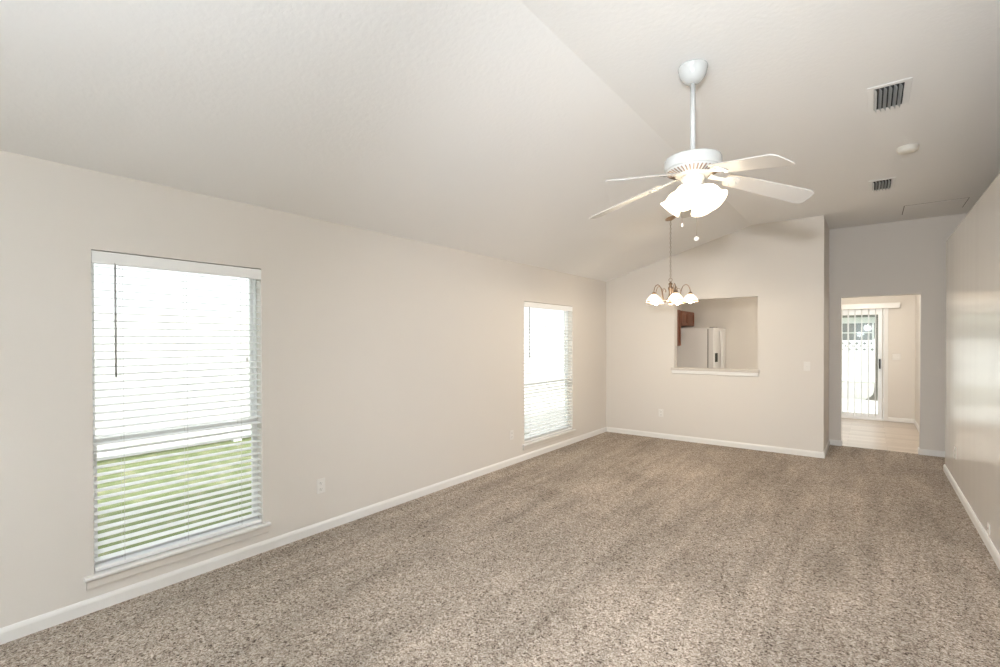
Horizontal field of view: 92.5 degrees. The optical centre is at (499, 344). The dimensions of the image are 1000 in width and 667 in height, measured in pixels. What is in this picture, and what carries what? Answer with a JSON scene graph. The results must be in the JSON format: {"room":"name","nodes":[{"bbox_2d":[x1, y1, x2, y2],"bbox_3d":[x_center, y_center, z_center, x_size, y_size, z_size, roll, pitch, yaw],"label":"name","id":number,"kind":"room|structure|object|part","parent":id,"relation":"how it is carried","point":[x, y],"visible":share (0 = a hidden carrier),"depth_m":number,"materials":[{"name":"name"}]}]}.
{"room":"empty living room","nodes":[
{"label":"empty living room","id":0,"kind":"room"},
{"bbox_2d":[0,150,681,627],"bbox_3d":[-0.699,0.188,4.767,0.130,2.540,16.150,0,1,38],"label":"wall","id":1,"kind":"structure","parent":0,"point":[391,366],"depth_m":3.56,"materials":[{"name":"white paint"}]},
{"bbox_2d":[84,263,270,590],"bbox_3d":[-2.005,0.412,3.046,0.157,1.878,1.022,0,1,38],"label":"window","id":2,"kind":"structure","parent":1,"relation":"in","point":[113,574],"depth_m":3.00,"materials":[{"name":"white plastic"}]},
{"bbox_3d":[-2.056,0.028,3.082,0.022,1.086,0.908,0,1,38],"label":"sash","id":3,"kind":"part","parent":2,"relation":"part of","materials":[{"name":"white plastic"}]},
{"bbox_3d":[-2.034,0.892,3.073,0.025,0.713,0.908,0,1,38],"label":"sash","id":4,"kind":"part","parent":2,"relation":"part of","materials":[{"name":"white plastic"}]},
{"bbox_2d":[91,250,261,571],"bbox_3d":[-1.985,0.373,3.030,0.077,1.789,0.930,0,1,38],"label":"window blind","id":5,"kind":"object","parent":2,"relation":"attached to","point":[97,257],"visible":0.91,"depth_m":2.96,"materials":[{"name":"white plastic"}]},
{"bbox_3d":[-1.991,1.256,3.044,0.050,0.024,0.920,0,1,38],"label":"rail","id":6,"kind":"part","parent":5,"relation":"part of","materials":[{"name":"white plastic"}]},
{"bbox_3d":[-1.993,0.384,3.037,0.056,1.724,0.654,0,1,38],"label":"ladder cord","id":7,"kind":"part","parent":5,"relation":"part of","materials":[{"name":"grey plastic"}]},
{"bbox_3d":[-1.981,1.285,3.036,0.102,0.022,1.022,0,1,38],"label":"sill","id":8,"kind":"part","parent":2,"relation":"part of","materials":[{"name":"white paint"}]},
{"bbox_2d":[0,427,606,644],"bbox_3d":[-1.875,1.437,3.131,0.014,0.076,11.842,0,1,38],"label":"baseboard","id":9,"kind":"structure","parent":1,"relation":"attached to","point":[15,631],"depth_m":3.21,"materials":[{"name":"white paint"}]},
{"bbox_2d":[317,478,324,493],"bbox_3d":[-1.401,1.110,3.748,0.010,0.116,0.072,0,1,38],"label":"wall outlet","id":10,"kind":"object","parent":1,"relation":"attached to","point":[320,482],"visible":1,"depth_m":3.74,"materials":[{"name":"white plastic"}]},
{"bbox_2d":[510,430,513,439],"bbox_3d":[0.142,1.092,5.747,0.010,0.116,0.072,0,1,38],"label":"wall outlet","id":11,"kind":"object","parent":1,"relation":"attached to","point":[511,431],"visible":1,"depth_m":5.74,"materials":[{"name":"white plastic"}]},
{"bbox_2d":[522,311,575,449],"bbox_3d":[0.638,0.387,6.470,0.157,1.857,1.313,0,1,38],"label":"window","id":12,"kind":"structure","parent":1,"relation":"in","point":[537,442],"depth_m":6.71,"materials":[{"name":"white plastic"}]},
{"bbox_3d":[0.587,0.003,6.506,0.022,1.065,1.199,0,1,38],"label":"sash","id":13,"kind":"part","parent":12,"relation":"part of","materials":[{"name":"glass"}]},
{"bbox_3d":[0.609,0.857,6.497,0.025,0.713,1.199,0,1,38],"label":"sash","id":14,"kind":"part","parent":12,"relation":"part of","materials":[{"name":"white plastic"}]},
{"bbox_2d":[524,301,572,442],"bbox_3d":[0.658,0.348,6.454,0.077,1.768,1.221,0,1,38],"label":"window blind","id":15,"kind":"object","parent":12,"relation":"attached to","point":[529,305],"visible":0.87,"depth_m":6.41,"materials":[{"name":"white plastic"}]},
{"bbox_3d":[0.652,1.220,6.468,0.050,0.024,1.211,0,1,38],"label":"rail","id":16,"kind":"part","parent":15,"relation":"part of","materials":[{"name":"white plastic"}]},
{"bbox_3d":[0.662,1.249,6.460,0.102,0.022,1.313,0,1,38],"label":"sill","id":17,"kind":"part","parent":12,"relation":"part of","materials":[{"name":"white paint"}]},
{"bbox_2d":[677,310,680,345],"bbox_3d":[3.371,-0.331,9.648,0.342,0.745,0.840,0,1,38],"label":"upper cabinet","id":18,"kind":"object","parent":1,"relation":"attached to","point":[678,311],"visible":0.2,"depth_m":9.79,"materials":[{"name":"red wood"}]},
{"bbox_2d":[681,311,693,326],"bbox_3d":[3.910,-0.543,10.367,0.316,0.315,0.950,0,1,38],"label":"upper cabinet","id":19,"kind":"object","parent":1,"relation":"attached to","point":[687,318],"visible":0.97,"depth_m":10.24,"materials":[{"name":"red wood"}]},
{"bbox_3d":[3.885,-0.541,10.091,0.018,0.295,0.452,0,1,38],"label":"door","id":20,"kind":"part","parent":19,"relation":"part of","materials":[{"name":"red wood"}]},
{"bbox_3d":[4.171,-0.544,10.461,0.018,0.295,0.452,0,1,38],"label":"door","id":21,"kind":"part","parent":19,"relation":"part of","materials":[{"name":"red wood"}]},
{"bbox_2d":[0,0,999,281],"bbox_3d":[0.588,-1.321,1.820,5.760,0.795,13.081,0,1,38],"label":"ceiling","id":22,"kind":"structure","parent":0,"point":[491,128],"depth_m":2.73,"materials":[{"name":"white paint"}]},
{"bbox_2d":[645,215,698,305],"bbox_3d":[1.978,-0.949,5.495,0.571,1.032,0.590,0,1,23],"label":"chandelier","id":23,"kind":"object","parent":22,"relation":"hanging from","point":[676,298],"visible":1,"depth_m":5.44,"materials":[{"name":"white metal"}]},
{"bbox_3d":[1.754,-0.526,5.458,0.176,0.082,0.176,0,1,38],"label":"lamp shade","id":24,"kind":"part","parent":23,"relation":"part of","materials":[{"name":"white glass"}]},
{"bbox_3d":[1.837,-0.583,5.477,0.179,0.198,0.010,0,0,-13],"label":"arm","id":25,"kind":"part","parent":23,"relation":"part of","materials":[{"name":"gold metal"}]},
{"bbox_3d":[1.959,-1.084,5.501,0.016,0.679,0.016,0,0,-7],"label":"chain","id":26,"kind":"part","parent":23,"relation":"part of","materials":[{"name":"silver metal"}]},
{"bbox_3d":[1.942,-0.525,5.295,0.175,0.082,0.175,0,1,38],"label":"lamp shade","id":27,"kind":"part","parent":23,"relation":"part of","materials":[{"name":"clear glass"}]},
{"bbox_3d":[2.156,-0.527,5.423,0.176,0.082,0.176,0,1,38],"label":"lamp shade","id":28,"kind":"part","parent":23,"relation":"part of","materials":[{"name":"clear glass"}]},
{"bbox_2d":[589,59,813,240],"bbox_3d":[1.072,-1.077,2.764,1.196,1.002,1.253,0,1,38],"label":"ceiling fan","id":29,"kind":"object","parent":22,"relation":"hanging from","point":[695,198],"visible":1,"depth_m":2.67,"materials":[{"name":"white metal"}]},
{"bbox_3d":[0.780,-0.880,2.990,0.476,0.006,0.144,-18,2,38],"label":"blade","id":30,"kind":"part","parent":29,"relation":"part of","materials":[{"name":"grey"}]},
{"bbox_3d":[0.754,-0.876,2.507,0.476,0.006,0.144,-17,23,-31],"label":"blade","id":31,"kind":"part","parent":29,"relation":"part of","materials":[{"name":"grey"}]},
{"bbox_3d":[1.025,-0.820,2.810,0.155,0.154,0.135,0,1,38],"label":"lamp shade","id":32,"kind":"part","parent":29,"relation":"part of","materials":[{"name":"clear glass"}]},
{"bbox_3d":[1.020,-0.819,2.656,0.135,0.154,0.155,0,1,38],"label":"lamp shade","id":33,"kind":"part","parent":29,"relation":"part of","materials":[{"name":"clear glass"}]},
{"bbox_3d":[1.040,-0.844,2.672,0.050,0.069,0.069,0,1,38],"label":"bulb","id":34,"kind":"part","parent":29,"relation":"part of","materials":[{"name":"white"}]},
{"bbox_3d":[1.250,-0.922,3.120,0.144,0.006,0.476,-14,-11,19],"label":"blade","id":35,"kind":"part","parent":29,"relation":"part of","materials":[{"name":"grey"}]},
{"bbox_3d":[1.179,-0.820,2.805,0.135,0.154,0.155,0,1,38],"label":"lamp shade","id":36,"kind":"part","parent":29,"relation":"part of","materials":[{"name":"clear glass"}]},
{"bbox_3d":[1.174,-0.819,2.651,0.155,0.154,0.135,0,1,38],"label":"lamp shade","id":37,"kind":"part","parent":29,"relation":"part of","materials":[{"name":"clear glass"}]},
{"bbox_3d":[1.205,-0.876,2.333,0.144,0.006,0.476,13,11,-18],"label":"blade","id":38,"kind":"part","parent":29,"relation":"part of","materials":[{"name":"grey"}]},
{"bbox_3d":[1.510,-0.879,2.708,0.476,0.006,0.144,14,-12,3],"label":"blade","id":39,"kind":"part","parent":29,"relation":"part of","materials":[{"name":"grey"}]},
{"bbox_2d":[868,177,895,191],"bbox_3d":[3.830,-1.589,4.806,0.214,0.027,0.425,0,1,38],"label":"ceiling vent","id":40,"kind":"object","parent":22,"relation":"in","point":[887,183],"visible":1,"depth_m":4.79,"materials":[{"name":"white metal"}]},
{"bbox_2d":[867,77,912,113],"bbox_3d":[2.484,-1.571,3.063,0.215,0.027,0.420,0,1,38],"label":"ceiling vent","id":41,"kind":"object","parent":22,"relation":"in","point":[887,96],"visible":1,"depth_m":3.04,"materials":[{"name":"white metal"}]},
{"bbox_2d":[897,144,918,154],"bbox_3d":[3.298,-1.571,3.870,0.140,0.044,0.140,0,1,38],"label":"smoke detector","id":42,"kind":"object","parent":22,"relation":"attached to","point":[910,148],"visible":1,"depth_m":3.83,"materials":[{"name":"white plastic"}]},
{"bbox_2d":[902,197,969,214],"bbox_3d":[5.082,-1.610,5.611,0.552,0.004,0.502,0,1,38],"label":"attic hatch","id":43,"kind":"object","parent":22,"relation":"attached to","point":[954,203],"visible":1,"depth_m":5.59,"materials":[{"name":"white paint"}]},
{"bbox_2d":[0,418,999,666],"bbox_3d":[1.533,1.526,3.058,5.760,0.120,16.150,0,1,38],"label":"floor","id":44,"kind":"structure","parent":0,"point":[606,549],"depth_m":2.99,"materials":[{"name":"brown carpet"}]},
{"bbox_2d":[677,327,725,367],"bbox_3d":[4.271,0.507,10.213,0.926,1.722,1.020,0,1,38],"label":"refrigerator","id":45,"kind":"object","parent":44,"relation":"on","point":[699,347],"visible":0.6,"depth_m":9.79,"materials":[{"name":"white metal"}]},
{"bbox_3d":[4.371,0.491,9.772,0.113,1.640,0.445,0,1,38],"label":"freezer door","id":46,"kind":"part","parent":45,"relation":"part of","materials":[{"name":"white metal"}]},
{"bbox_3d":[4.544,0.286,9.874,0.080,1.124,0.032,0,1,38],"label":"freezer handle","id":47,"kind":"part","parent":45,"relation":"part of","materials":[{"name":"white ceramic"}]},
{"bbox_3d":[4.593,0.285,9.937,0.080,1.124,0.032,0,1,38],"label":"fridge handle","id":48,"kind":"part","parent":45,"relation":"part of","materials":[{"name":"white ceramic"}]},
{"bbox_3d":[4.686,0.487,10.180,0.113,1.640,0.565,0,1,38],"label":"fridge door","id":49,"kind":"part","parent":45,"relation":"part of","materials":[{"name":"white metal"}]},
{"bbox_2d":[606,215,824,451],"bbox_3d":[2.939,-0.094,6.962,2.947,3.048,0.130,0,1,38],"label":"wall","id":50,"kind":"structure","parent":0,"point":[781,264],"depth_m":6.63,"materials":[{"name":"white paint"}]},
{"bbox_2d":[659,409,662,416],"bbox_3d":[2.443,1.047,7.268,0.072,0.116,0.010,0,1,38],"label":"wall outlet","id":51,"kind":"object","parent":50,"relation":"attached to","point":[660,410],"visible":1,"depth_m":7.26,"materials":[{"name":"white plastic"}]},
{"bbox_2d":[672,370,757,376],"bbox_3d":[3.025,0.411,6.803,1.149,0.050,0.024,0,1,38],"label":"trim","id":52,"kind":"structure","parent":50,"relation":"attached to","point":[673,371],"depth_m":6.77,"materials":[{"name":"white paint"}]},
{"bbox_2d":[671,367,759,372],"bbox_3d":[3.068,0.367,6.860,1.178,0.038,0.182,0,1,38],"label":"trim","id":53,"kind":"structure","parent":50,"relation":"attached to","point":[672,368],"depth_m":6.79,"materials":[{"name":"white laminate"}]},
{"bbox_2d":[607,427,824,458],"bbox_3d":[2.910,1.393,6.909,2.947,0.076,0.014,0,1,38],"label":"baseboard","id":54,"kind":"structure","parent":50,"relation":"attached to","point":[792,451],"depth_m":6.73,"materials":[{"name":"white paint"}]},
{"bbox_2d":[804,362,809,370],"bbox_3d":[3.920,0.285,6.116,0.072,0.116,0.016,0,1,38],"label":"light switch","id":55,"kind":"object","parent":50,"relation":"attached to","point":[806,364],"visible":1,"depth_m":6.11,"materials":[{"name":"white plastic"}]},
{"bbox_2d":[682,295,915,418],"bbox_3d":[5.856,0.130,9.737,4.175,2.540,0.130,0,1,38],"label":"wall","id":56,"kind":"structure","parent":0,"point":[738,316],"depth_m":8.92,"materials":[{"name":"white paint"}]},
{"bbox_2d":[841,309,883,420],"bbox_3d":[6.351,0.379,9.332,1.775,2.055,0.130,0,1,38],"label":"door","id":57,"kind":"structure","parent":56,"relation":"in","point":[864,416],"depth_m":8.82,"materials":[{"name":"white plastic"}]},
{"bbox_2d":[845,308,887,420],"bbox_3d":[6.319,0.350,9.291,1.885,2.105,0.014,0,1,38],"label":"trim","id":58,"kind":"structure","parent":56,"relation":"attached to","point":[885,309],"depth_m":8.73,"materials":[{"name":"white paint"}]},
{"bbox_2d":[841,302,899,417],"bbox_3d":[6.317,0.298,9.227,2.130,2.090,0.112,0,1,38],"label":"vertical blind","id":59,"kind":"object","parent":56,"relation":"attached to","point":[896,304],"visible":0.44,"depth_m":8.91,"materials":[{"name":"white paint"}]},
{"bbox_2d":[892,354,900,359],"bbox_3d":[7.157,0.230,8.642,0.118,0.116,0.016,0,1,38],"label":"light switch","id":60,"kind":"object","parent":56,"relation":"attached to","point":[894,356],"visible":1,"depth_m":8.64,"materials":[{"name":"white plastic"}]},
{"bbox_2d":[888,417,913,422],"bbox_3d":[7.218,1.367,8.608,0.370,0.076,0.014,0,1,38],"label":"baseboard","id":61,"kind":"structure","parent":56,"relation":"attached to","point":[892,419],"depth_m":8.61,"materials":[{"name":"white paint"}]},
{"bbox_2d":[824,219,828,449],"bbox_3d":[4.353,-0.093,6.489,0.130,3.048,0.849,0,1,38],"label":"wall","id":62,"kind":"structure","parent":0,"point":[826,373],"depth_m":6.42,"materials":[{"name":"white paint"}]},
{"bbox_2d":[824,440,829,455],"bbox_3d":[4.374,1.393,6.406,0.014,0.076,0.979,0,1,38],"label":"baseboard","id":63,"kind":"structure","parent":62,"relation":"attached to","point":[828,442],"depth_m":6.40,"materials":[{"name":"white paint"}]},
{"bbox_2d":[829,213,967,450],"bbox_3d":[5.663,-0.094,6.096,2.683,3.048,0.130,0,1,38],"label":"wall","id":64,"kind":"structure","parent":0,"point":[908,257],"depth_m":6.27,"materials":[{"name":"white paint"}]},
{"bbox_2d":[830,439,840,445],"bbox_3d":[4.725,1.389,6.744,0.127,0.076,0.014,0,1,38],"label":"baseboard","id":65,"kind":"structure","parent":64,"relation":"attached to","point":[832,442],"depth_m":6.74,"materials":[{"name":"white paint"}]},
{"bbox_2d":[920,449,944,456],"bbox_3d":[6.060,1.395,5.714,1.579,0.076,0.014,0,1,38],"label":"baseboard","id":66,"kind":"structure","parent":64,"relation":"attached to","point":[928,452],"depth_m":6.12,"materials":[{"name":"white paint"}]},
{"bbox_2d":[915,173,999,553],"bbox_3d":[2.600,0.168,2.176,0.168,2.605,15.820,0,1,38],"label":"wall","id":67,"kind":"structure","parent":0,"point":[972,400],"depth_m":3.89,"materials":[{"name":"white paint"}]},
{"bbox_2d":[914,419,918,431],"bbox_3d":[6.483,1.380,7.363,0.014,0.076,2.855,0,1,38],"label":"baseboard","id":68,"kind":"structure","parent":67,"relation":"attached to","point":[915,422],"depth_m":8.05,"materials":[{"name":"white paint"}]},
{"bbox_2d":[943,464,999,570],"bbox_3d":[1.388,1.448,0.699,0.014,0.076,11.980,0,1,38],"label":"baseboard","id":69,"kind":"structure","parent":67,"relation":"attached to","point":[994,553],"depth_m":3.80,"materials":[{"name":"white paint"}]},
{"bbox_2d":[986,522,989,534],"bbox_3d":[3.502,1.323,3.437,0.013,0.070,0.070,0,1,38],"label":"cable plate","id":70,"kind":"object","parent":67,"relation":"attached to","point":[988,525],"visible":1,"depth_m":3.42,"materials":[{"name":"white plastic"}]},
{"label":"outside","id":71,"kind":"structure","parent":0,"visible":0},
{"bbox_2d":[97,381,869,556],"bbox_3d":[9.532,1.582,17.924,80.000,0.200,100.000,0,1,38],"label":"ground","id":72,"kind":"structure","parent":71,"point":[109,461],"depth_m":5.34,"materials":[{"name":"green plant"}]},
{"bbox_2d":[94,312,564,457],"bbox_3d":[-2.904,0.512,9.826,0.140,2.140,24.140,0,1,38],"label":"vinyl fence","id":73,"kind":"object","parent":72,"relation":"on","point":[548,331],"visible":0.21,"depth_m":7.26,"materials":[{"name":"white plastic"}]},
{"bbox_3d":[-4.370,0.531,7.926,0.140,2.140,0.140,0,1,38],"label":"post","id":74,"kind":"part","parent":73,"relation":"part of","materials":[{"name":"white plastic"}]},
{"bbox_3d":[-2.901,1.507,9.834,0.060,0.090,24.000,0,1,38],"label":"rail","id":75,"kind":"part","parent":73,"relation":"part of","materials":[{"name":"white plastic"}]},
{"bbox_3d":[1.495,0.453,15.525,0.140,2.140,0.140,0,1,38],"label":"post","id":76,"kind":"part","parent":73,"relation":"part of","materials":[{"name":"white plastic"}]},
{"bbox_2d":[842,339,874,382],"bbox_3d":[13.079,0.632,18.588,16.940,1.670,0.140,0,1,38],"label":"vinyl fence","id":77,"kind":"object","parent":72,"relation":"on","point":[844,352],"visible":0.06,"depth_m":18.15,"materials":[{"name":"white plastic"}]},
{"bbox_3d":[13.080,0.862,18.590,16.800,1.150,0.024,0,1,38],"label":"panel","id":78,"kind":"part","parent":77,"relation":"part of","materials":[{"name":"white plastic"}]},
{"bbox_3d":[14.029,0.636,17.855,0.140,1.670,0.140,0,1,38],"label":"post","id":79,"kind":"part","parent":77,"relation":"part of","materials":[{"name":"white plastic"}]},
{"bbox_2d":[842,315,874,350],"bbox_3d":[20.439,-1.123,27.133,19.200,5.000,9.450,0,1,38],"label":"neighbor house","id":80,"kind":"structure","parent":72,"relation":"on","point":[851,317],"depth_m":23.96,"materials":[{"name":"grey"}]},
{"bbox_3d":[17.798,-0.456,24.124,1.500,1.170,0.010,0,1,38],"label":"pane","id":81,"kind":"part","parent":80,"relation":"part of","materials":[{"name":"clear glass"}]},
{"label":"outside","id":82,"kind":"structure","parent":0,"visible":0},
{"bbox_2d":[842,399,877,413],"bbox_3d":[7.908,1.563,11.074,4.600,0.160,4.470,0,1,38],"label":"patio slab","id":83,"kind":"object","parent":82,"point":[844,401],"visible":0.06,"depth_m":11.35,"materials":[{"name":"concrete"}]},
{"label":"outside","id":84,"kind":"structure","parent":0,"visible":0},
{"bbox_2d":[524,389,564,434],"bbox_3d":[2.854,1.569,13.225,4.570,0.140,10.600,0,1,38],"label":"path","id":85,"kind":"structure","parent":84,"point":[561,389],"depth_m":11.13,"materials":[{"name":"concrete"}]},
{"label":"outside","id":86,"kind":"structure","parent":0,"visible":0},
{"bbox_2d":[842,382,874,399],"bbox_3d":[11.860,1.539,15.211,11.000,0.120,6.650,0,1,38],"label":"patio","id":87,"kind":"structure","parent":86,"point":[844,384],"depth_m":15.26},
{"bbox_2d":[866,315,877,400],"bbox_3d":[10.087,-0.975,12.673,3.108,5.209,3.164,0,1,38],"label":"tree","id":88,"kind":"object","parent":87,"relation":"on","point":[872,397],"visible":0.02,"depth_m":12.68,"materials":[{"name":"grey plant"}]}
]}

